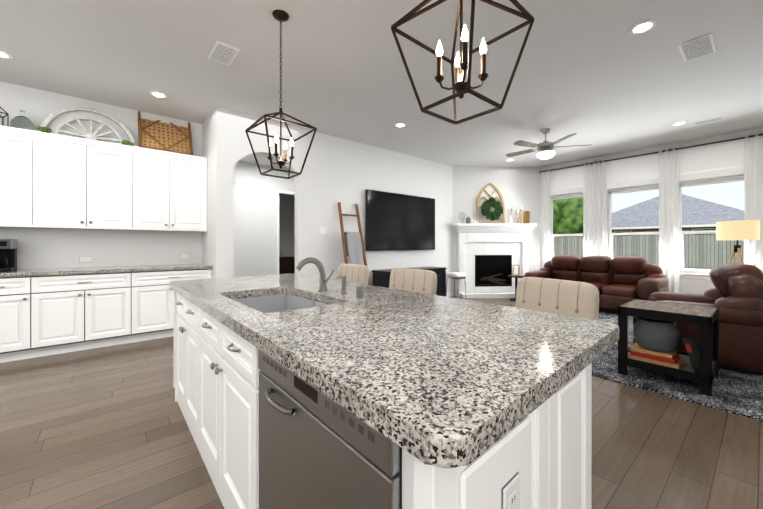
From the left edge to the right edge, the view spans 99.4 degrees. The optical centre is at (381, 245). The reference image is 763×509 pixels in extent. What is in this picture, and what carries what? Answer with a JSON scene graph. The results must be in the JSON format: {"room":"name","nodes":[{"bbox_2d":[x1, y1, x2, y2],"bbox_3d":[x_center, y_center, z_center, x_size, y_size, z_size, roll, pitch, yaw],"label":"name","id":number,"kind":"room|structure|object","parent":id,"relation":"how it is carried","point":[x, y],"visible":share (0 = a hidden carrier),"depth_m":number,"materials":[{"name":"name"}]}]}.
{"room":"living room","nodes":[
{"label":"living room","id":0,"kind":"room"},
{"bbox_2d":[0,296,762,508],"bbox_3d":[-0.318,1.251,3.751,11.670,0.100,13.040,0,0,-40],"label":"floor","id":1,"kind":"structure","parent":0,"point":[107,427],"depth_m":1.96,"materials":[{"name":"brown wood"}]},
{"bbox_2d":[0,276,39,362],"bbox_3d":[-4.042,0.761,3.457,0.598,0.880,0.622,0,0,-40],"label":"base cabinet","id":2,"kind":"object","parent":1,"relation":"on","point":[19,295],"depth_m":3.34,"materials":[{"name":"white wood"}]},
{"bbox_2d":[40,272,139,356],"bbox_3d":[-3.541,0.761,3.879,0.948,0.880,0.622,0,0,-40],"label":"base cabinet","id":3,"kind":"object","parent":1,"relation":"on","point":[48,312],"depth_m":3.67,"materials":[{"name":"white wood"}]},
{"bbox_2d":[0,264,211,275],"bbox_3d":[-3.722,0.301,3.712,3.096,0.040,0.643,0,0,-40],"label":"countertop","id":4,"kind":"structure","parent":3,"relation":"on","point":[175,267],"depth_m":3.76,"materials":[{"name":"grey stone"}]},
{"bbox_2d":[0,239,16,271],"bbox_3d":[-4.106,0.105,3.472,0.224,0.350,0.340,0,0,-40],"label":"coffee maker","id":5,"kind":"object","parent":4,"relation":"on","point":[8,255],"visible":1,"depth_m":3.48,"materials":[{"name":"black"}]},
{"bbox_2d":[140,268,211,340],"bbox_3d":[-2.907,0.760,4.414,0.946,0.880,0.622,0,0,-40],"label":"base cabinet","id":6,"kind":"object","parent":1,"relation":"on","point":[156,294],"depth_m":4.10,"materials":[{"name":"white wood"}]},
{"bbox_2d":[279,257,294,273],"bbox_3d":[-2.933,0.771,9.348,1.350,0.850,0.570,0,0,-40],"label":"dresser","id":7,"kind":"object","parent":1,"relation":"on","point":[286,265],"visible":0.23,"depth_m":9.20,"materials":[{"name":"brown wood"}]},
{"bbox_2d":[338,264,368,284],"bbox_3d":[-0.468,0.700,3.244,0.544,1.005,0.488,0,0,-40],"label":"bar stool","id":8,"kind":"object","parent":1,"relation":"on","point":[354,273],"visible":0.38,"depth_m":3.29,"materials":[{"name":"beige fabric"}]},
{"bbox_2d":[338,202,369,284],"bbox_3d":[-0.439,0.234,5.467,0.466,1.935,0.493,0,0,-40],"label":"blanket ladder","id":9,"kind":"object","parent":1,"relation":"on","point":[353,246],"visible":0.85,"depth_m":5.48,"materials":[{"name":"brown wood"}]},
{"bbox_2d":[170,285,591,508],"bbox_3d":[-0.454,0.761,1.784,0.894,0.882,2.635,0,0,-40],"label":"kitchen island","id":10,"kind":"object","parent":1,"relation":"on","point":[300,391],"depth_m":0.92,"materials":[{"name":"white painted wood"},{"name":"granite"},{"name":"steel"}]},
{"bbox_2d":[170,273,619,484],"bbox_3d":[-0.394,0.301,1.824,1.030,0.047,2.732,0,0,-40],"label":"island countertop","id":11,"kind":"structure","parent":10,"relation":"on","point":[455,379],"depth_m":0.86,"materials":[{"name":"grey stone"}]},
{"bbox_2d":[294,257,349,292],"bbox_3d":[-0.351,0.174,1.865,0.241,0.207,0.222,0,0,-40],"label":"faucet","id":12,"kind":"object","parent":11,"relation":"on","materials":[{"name":"silver metal"}]},
{"bbox_2d":[372,266,446,296],"bbox_3d":[0.587,0.828,6.283,1.600,0.740,0.496,0,0,-40],"label":"console table","id":13,"kind":"object","parent":1,"relation":"on","point":[381,278],"visible":0.19,"depth_m":6.38,"materials":[{"name":"black wood"}]},
{"bbox_2d":[389,268,436,294],"bbox_3d":[0.098,0.701,2.573,0.544,1.005,0.488,0,0,-44],"label":"bar stool","id":14,"kind":"object","parent":1,"relation":"on","point":[417,280],"visible":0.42,"depth_m":2.65,"materials":[{"name":"beige fabric"}]},
{"bbox_2d":[445,272,466,299],"bbox_3d":[1.630,0.898,7.095,0.332,0.601,0.332,0,0,-40],"label":"stool","id":15,"kind":"object","parent":1,"relation":"on","point":[455,275],"visible":0.92,"depth_m":7.03,"materials":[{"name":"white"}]},
{"bbox_2d":[453,223,536,298],"bbox_3d":[2.611,0.353,7.471,1.849,1.688,0.334,0,0,-3],"label":"fireplace mantel","id":16,"kind":"object","parent":1,"relation":"on","point":[489,255],"visible":0.85,"depth_m":7.51,"materials":[{"name":"white"}]},
{"bbox_2d":[459,212,477,222],"bbox_3d":[1.992,-0.631,7.474,0.394,0.274,0.313,0,0,-40],"label":"mantel decor","id":17,"kind":"object","parent":16,"relation":"on","point":[468,219],"visible":0.9,"depth_m":7.45,"materials":[{"name":"grey ceramic"}]},
{"bbox_2d":[476,183,504,223],"bbox_3d":[2.553,-0.986,7.591,0.670,0.979,0.111,0,0,-4],"label":"arch frame","id":18,"kind":"object","parent":16,"relation":"on","point":[501,199],"visible":0.71,"depth_m":7.58,"materials":[{"name":"brown wood"}]},
{"bbox_2d":[481,197,502,220],"bbox_3d":[2.556,-0.841,7.483,0.505,0.557,0.114,0,0,-4],"label":"wreath","id":19,"kind":"object","parent":18,"relation":"attached to","point":[488,204],"visible":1,"depth_m":7.46,"materials":[{"name":"green plant"}]},
{"bbox_2d":[507,205,529,223],"bbox_3d":[3.173,-0.712,7.545,0.528,0.437,0.103,0,0,-4],"label":"mantel decor","id":20,"kind":"object","parent":16,"relation":"on","point":[526,217],"visible":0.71,"depth_m":7.51,"materials":[{"name":"white ceramic"}]},
{"bbox_2d":[508,275,523,300],"bbox_3d":[2.966,0.933,7.123,0.340,0.530,0.340,0,0,-40],"label":"side table","id":21,"kind":"object","parent":1,"relation":"on","point":[521,276],"visible":0.65,"depth_m":7.10,"materials":[{"name":"brown wood"}]},
{"bbox_2d":[512,265,520,275],"bbox_3d":[2.966,0.548,7.123,0.136,0.237,0.276,0,0,15],"label":"decor","id":22,"kind":"object","parent":21,"relation":"on","point":[518,271],"visible":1,"depth_m":7.10,"materials":[{"name":"brown wood"}]},
{"bbox_2d":[515,277,598,319],"bbox_3d":[0.823,0.701,1.806,0.545,1.005,0.488,0,0,-29],"label":"bar stool","id":23,"kind":"object","parent":1,"relation":"on","point":[569,298],"visible":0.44,"depth_m":1.84,"materials":[{"name":"beige fabric"}]},
{"bbox_2d":[592,311,762,420],"bbox_3d":[3.571,1.194,3.925,3.700,0.013,4.850,0,0,-40],"label":"rug","id":24,"kind":"object","parent":1,"relation":"on","point":[738,393],"visible":0.11,"depth_m":2.76,"materials":[{"name":"grey carpet"}]},
{"bbox_2d":[524,255,668,312],"bbox_3d":[4.068,0.694,6.289,1.088,0.981,2.210,0,0,-40],"label":"leather sofa","id":25,"kind":"object","parent":24,"relation":"on","point":[617,281],"visible":0.75,"depth_m":5.97,"materials":[{"name":"brown leather"}]},
{"bbox_2d":[618,299,719,396],"bbox_3d":[2.628,0.877,2.972,0.628,0.622,0.628,0,0,-40],"label":"end table","id":26,"kind":"object","parent":24,"relation":"on","point":[706,319],"visible":0.79,"depth_m":2.81,"materials":[{"name":"black wood"}]},
{"bbox_2d":[632,317,681,351],"bbox_3d":[2.506,0.785,2.954,0.343,0.314,0.343,0,0,-40],"label":"basket","id":27,"kind":"object","parent":26,"relation":"on","point":[657,335],"visible":0.94,"depth_m":2.84,"materials":[{"name":"grey wicker"}]},
{"bbox_2d":[628,334,698,371],"bbox_3d":[2.526,0.913,2.895,0.255,0.273,0.495,0,0,-40],"label":"books","id":28,"kind":"object","parent":26,"relation":"on","point":[672,359],"visible":0.85,"depth_m":2.81,"materials":[{"name":"red paper"}]},
{"bbox_2d":[649,263,762,375],"bbox_3d":[3.575,0.688,3.491,1.078,0.999,1.149,0,0,40],"label":"leather recliner","id":29,"kind":"object","parent":24,"relation":"on","point":[735,295],"visible":0.65,"depth_m":3.04,"materials":[{"name":"brown leather"}]},
{"bbox_2d":[716,220,759,263],"bbox_3d":[4.940,0.427,4.565,0.555,1.523,0.523,0,0,-40],"label":"floor lamp","id":30,"kind":"object","parent":24,"relation":"on","point":[740,230],"visible":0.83,"depth_m":4.41,"materials":[{"name":"beige fabric"}]},
{"bbox_2d":[0,81,762,295],"bbox_3d":[-0.287,-0.324,3.776,11.752,3.050,13.040,0,0,-40],"label":"wall","id":31,"kind":"structure","parent":0,"point":[237,238],"depth_m":5.41,"materials":[{"name":"white paint"}]},
{"bbox_2d":[0,125,43,227],"bbox_3d":[-4.311,-0.739,3.419,1.016,1.040,0.331,0,0,-40],"label":"upper cabinet","id":32,"kind":"object","parent":31,"relation":"attached to","point":[19,148],"depth_m":3.52,"materials":[{"name":"white wood"}]},
{"bbox_2d":[0,107,8,126],"bbox_3d":[-4.237,-1.407,3.517,0.208,0.274,0.208,0,0,30],"label":"terrarium","id":33,"kind":"object","parent":32,"relation":"on","point":[7,114],"visible":0.6,"depth_m":3.56,"materials":[{"name":"black metal"}]},
{"bbox_2d":[10,110,34,130],"bbox_3d":[-4.061,-1.398,3.666,0.196,0.256,0.196,0,0,-40],"label":"glass jug","id":34,"kind":"object","parent":32,"relation":"on","point":[21,121],"visible":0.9,"depth_m":3.61,"materials":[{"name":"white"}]},
{"bbox_2d":[79,256,91,262],"bbox_3d":[-3.750,0.180,4.105,0.118,0.075,0.009,0,0,-40],"label":"electrical outlet plate","id":35,"kind":"object","parent":31,"relation":"attached to","point":[89,258],"depth_m":4.10,"materials":[{"name":"grey plastic"}]},
{"bbox_2d":[40,133,139,228],"bbox_3d":[-3.633,-0.740,3.991,0.990,1.040,0.331,0,0,-40],"label":"upper cabinet","id":36,"kind":"object","parent":31,"relation":"attached to","point":[49,180],"depth_m":3.88,"materials":[{"name":"white wood"}]},
{"bbox_2d":[37,127,51,132],"bbox_3d":[-3.731,-1.322,3.585,0.109,0.084,0.231,0,0,-40],"label":"greenery","id":37,"kind":"object","parent":36,"relation":"on","point":[49,130],"depth_m":3.69,"materials":[{"name":"green plant"}]},
{"bbox_2d":[39,106,135,146],"bbox_3d":[-3.679,-1.509,4.096,0.905,0.472,0.098,0,0,-40],"label":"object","id":38,"kind":"object","parent":36,"relation":"on","point":[53,115],"visible":0.85,"depth_m":4.07,"materials":[{"name":"grey wood"}]},
{"bbox_2d":[121,140,133,145],"bbox_3d":[-3.175,-1.322,4.051,0.121,0.084,0.236,0,0,-40],"label":"greenery","id":39,"kind":"object","parent":36,"relation":"on","point":[125,142],"depth_m":4.17,"materials":[{"name":"green plant"}]},
{"bbox_2d":[140,147,175,230],"bbox_3d":[-3.146,-0.740,4.401,0.516,1.040,0.331,0,0,-40],"label":"upper cabinet","id":40,"kind":"object","parent":31,"relation":"attached to","point":[157,167],"depth_m":4.32,"materials":[{"name":"white wood"}]},
{"bbox_2d":[138,111,192,154],"bbox_3d":[-3.059,-1.591,4.594,0.632,0.600,0.278,0,0,-40],"label":"basket","id":41,"kind":"object","parent":40,"relation":"on","point":[161,136],"visible":0.65,"depth_m":4.57,"materials":[{"name":"brown wicker"}]},
{"bbox_2d":[180,254,188,258],"bbox_3d":[-2.922,0.170,4.804,0.118,0.075,0.009,0,0,-40],"label":"electrical outlet plate","id":42,"kind":"object","parent":31,"relation":"attached to","point":[182,256],"depth_m":4.80,"materials":[{"name":"grey plastic"}]},
{"bbox_2d":[172,153,206,231],"bbox_3d":[-2.839,-0.740,4.661,0.521,1.040,0.331,0,0,-40],"label":"upper cabinet","id":43,"kind":"object","parent":31,"relation":"attached to","point":[191,172],"depth_m":4.58,"materials":[{"name":"white wood"}]},
{"bbox_2d":[276,190,294,273],"bbox_3d":[-2.710,-0.058,7.477,2.860,2.510,0.018,0,0,-40],"label":"door frame","id":44,"kind":"structure","parent":31,"relation":"attached to","point":[277,191],"depth_m":7.67,"materials":[{"name":"white wood"}]},
{"bbox_2d":[320,227,326,233],"bbox_3d":[-0.962,-0.241,5.359,0.120,0.120,0.008,0,0,-40],"label":"light switch","id":45,"kind":"object","parent":31,"relation":"attached to","point":[323,230],"visible":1,"depth_m":5.36,"materials":[{"name":"white plastic"}]},
{"bbox_2d":[366,189,434,250],"bbox_3d":[0.427,-0.457,6.479,1.870,1.110,0.084,0,0,-40],"label":"wall-mounted tv","id":46,"kind":"object","parent":31,"relation":"attached to","point":[395,221],"visible":1,"depth_m":6.34,"materials":[{"name":"black plastic"}]},
{"bbox_2d":[446,291,452,296],"bbox_3d":[0.175,1.138,6.319,3.904,0.120,0.017,0,0,-40],"label":"baseboard","id":47,"kind":"structure","parent":31,"relation":"attached to","point":[449,294],"depth_m":7.49,"materials":[{"name":"white wood"}]},
{"bbox_2d":[550,195,582,259],"bbox_3d":[4.226,-0.257,7.230,0.151,1.687,0.976,0,0,-40],"label":"window","id":48,"kind":"structure","parent":31,"relation":"in","point":[577,196],"depth_m":7.53,"materials":[{"name":"white plastic"}]},
{"bbox_2d":[551,165,583,195],"bbox_3d":[4.147,-1.428,7.221,0.054,0.579,0.657,0,0,-40],"label":"shades","id":49,"kind":"object","parent":31,"relation":"attached to","point":[566,180],"depth_m":7.21,"materials":[{"name":"white fabric"}]},
{"bbox_2d":[607,153,658,188],"bbox_3d":[4.900,-1.426,6.329,0.054,0.578,0.803,0,0,-40],"label":"shades","id":50,"kind":"object","parent":31,"relation":"attached to","point":[643,170],"depth_m":6.30,"materials":[{"name":"white fabric"}]},
{"bbox_2d":[609,187,658,258],"bbox_3d":[4.974,-0.257,6.343,0.151,1.687,0.976,0,0,-40],"label":"window","id":51,"kind":"structure","parent":31,"relation":"in","point":[611,234],"depth_m":6.61,"materials":[{"name":"white plastic"}]},
{"bbox_2d":[539,132,762,291],"bbox_3d":[5.127,-0.294,5.994,0.146,2.945,4.310,0,0,-40],"label":"curtains","id":52,"kind":"object","parent":31,"relation":"attached to","point":[594,207],"visible":0.77,"depth_m":5.87,"materials":[{"name":"white fabric"}]},
{"bbox_2d":[679,178,743,279],"bbox_3d":[5.664,-0.256,5.525,0.151,1.687,0.976,0,0,-40],"label":"window","id":53,"kind":"structure","parent":31,"relation":"in","point":[698,274],"depth_m":5.74,"materials":[{"name":"white plastic"}]},
{"bbox_2d":[679,138,743,181],"bbox_3d":[5.591,-1.426,5.509,0.054,0.579,0.763,0,0,-40],"label":"shades","id":54,"kind":"object","parent":31,"relation":"attached to","point":[720,159],"depth_m":5.48,"materials":[{"name":"white fabric"}]},
{"bbox_2d":[0,0,762,168],"bbox_3d":[-0.318,-1.899,3.748,11.670,0.100,13.040,0,0,-40],"label":"ceiling","id":55,"kind":"structure","parent":0,"point":[597,77],"depth_m":3.39,"materials":[{"name":"white paint"}]},
{"bbox_2d":[0,50,12,58],"bbox_3d":[-3.689,-1.844,3.115,0.188,0.010,0.188,0,0,-40],"label":"recessed light","id":56,"kind":"object","parent":55,"relation":"in","point":[4,55],"visible":0.98,"depth_m":3.15,"materials":[{"name":"white"}]},
{"bbox_2d":[149,91,167,97],"bbox_3d":[-2.737,-1.844,3.971,0.188,0.010,0.188,0,0,-40],"label":"recessed light","id":57,"kind":"object","parent":55,"relation":"in","point":[157,94],"visible":1,"depth_m":3.96,"materials":[{"name":"white"}]},
{"bbox_2d":[208,41,239,65],"bbox_3d":[-1.524,-1.842,3.123,0.200,0.014,0.360,0,0,-40],"label":"ceiling vent","id":58,"kind":"object","parent":55,"relation":"in","point":[223,53],"visible":1,"depth_m":3.10,"materials":[{"name":"white metal"}]},
{"bbox_2d":[245,10,316,178],"bbox_3d":[-0.809,-1.208,2.602,0.425,1.280,0.425,0,0,-40],"label":"pendant light","id":59,"kind":"object","parent":55,"relation":"hanging from","point":[281,16],"visible":0.98,"depth_m":2.59,"materials":[{"name":"brown metal"}]},
{"bbox_2d":[394,123,405,127],"bbox_3d":[0.286,-1.845,4.978,0.188,0.010,0.188,0,0,-40],"label":"recessed light","id":60,"kind":"object","parent":55,"relation":"in","point":[399,125],"visible":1,"depth_m":4.98,"materials":[{"name":"white plastic"}]},
{"bbox_2d":[391,0,534,124],"bbox_3d":[0.334,-1.207,1.355,0.425,1.280,0.425,0,0,-40],"label":"pendant light","id":61,"kind":"object","parent":55,"relation":"hanging from","point":[462,61],"visible":1,"depth_m":1.35,"materials":[{"name":"brown metal"}]},
{"bbox_2d":[506,128,589,158],"bbox_3d":[2.595,-1.616,5.224,1.262,0.467,1.220,0,0,-40],"label":"ceiling fan","id":62,"kind":"object","parent":55,"relation":"hanging from","point":[545,148],"visible":1,"depth_m":5.11,"materials":[{"name":"silver metal"}]},
{"bbox_2d":[629,20,656,34],"bbox_3d":[2.212,-1.843,2.742,0.188,0.010,0.188,0,0,-40],"label":"recessed light","id":63,"kind":"object","parent":55,"relation":"in","point":[642,27],"visible":1,"depth_m":2.73,"materials":[{"name":"white"}]},
{"bbox_2d":[671,121,687,125],"bbox_3d":[4.517,-1.845,4.910,0.188,0.010,0.188,0,0,-40],"label":"recessed light","id":64,"kind":"object","parent":55,"relation":"in","point":[679,123],"visible":1,"depth_m":4.91,"materials":[{"name":"white"}]},
{"bbox_2d":[678,33,715,60],"bbox_3d":[2.960,-1.841,3.034,0.400,0.014,0.220,0,0,-40],"label":"ceiling vent","id":65,"kind":"object","parent":55,"relation":"in","point":[698,47],"visible":1,"depth_m":3.01,"materials":[{"name":"white metal"}]},
{"bbox_2d":[693,117,723,124],"bbox_3d":[4.865,-1.843,4.824,0.120,0.014,0.320,0,0,-40],"label":"ceiling vent","id":66,"kind":"object","parent":55,"relation":"in","point":[711,120],"visible":1,"depth_m":4.81,"materials":[{"name":"white metal"}]},
{"label":"outside","id":67,"kind":"structure","parent":0,"visible":0},
{"bbox_3d":[34.306,1.374,35.312,81.940,0.200,130.000,0,0,-40],"label":"ground","id":68,"kind":"structure","parent":67,"visible":0},
{"bbox_2d":[553,197,582,236],"bbox_3d":[12.486,-3.789,33.649,12.828,10.128,20.231,0,0,-40],"label":"trees","id":69,"kind":"object","parent":68,"relation":"on","point":[567,216],"visible":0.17,"depth_m":24.21,"materials":[{"name":"green plant"}]},
{"bbox_2d":[554,234,743,269],"bbox_3d":[11.980,0.334,23.020,0.160,1.900,100.000,0,0,-40],"label":"fence","id":70,"kind":"object","parent":68,"relation":"on","point":[706,251],"depth_m":17.61,"materials":[{"name":"grey wood"}]},
{"bbox_2d":[612,194,743,235],"bbox_3d":[44.483,-2.570,27.540,24.400,7.700,45.000,0,0,-40],"label":"house","id":71,"kind":"structure","parent":68,"relation":"on","point":[698,214],"depth_m":32.20,"materials":[{"name":"grey"}]}
]}

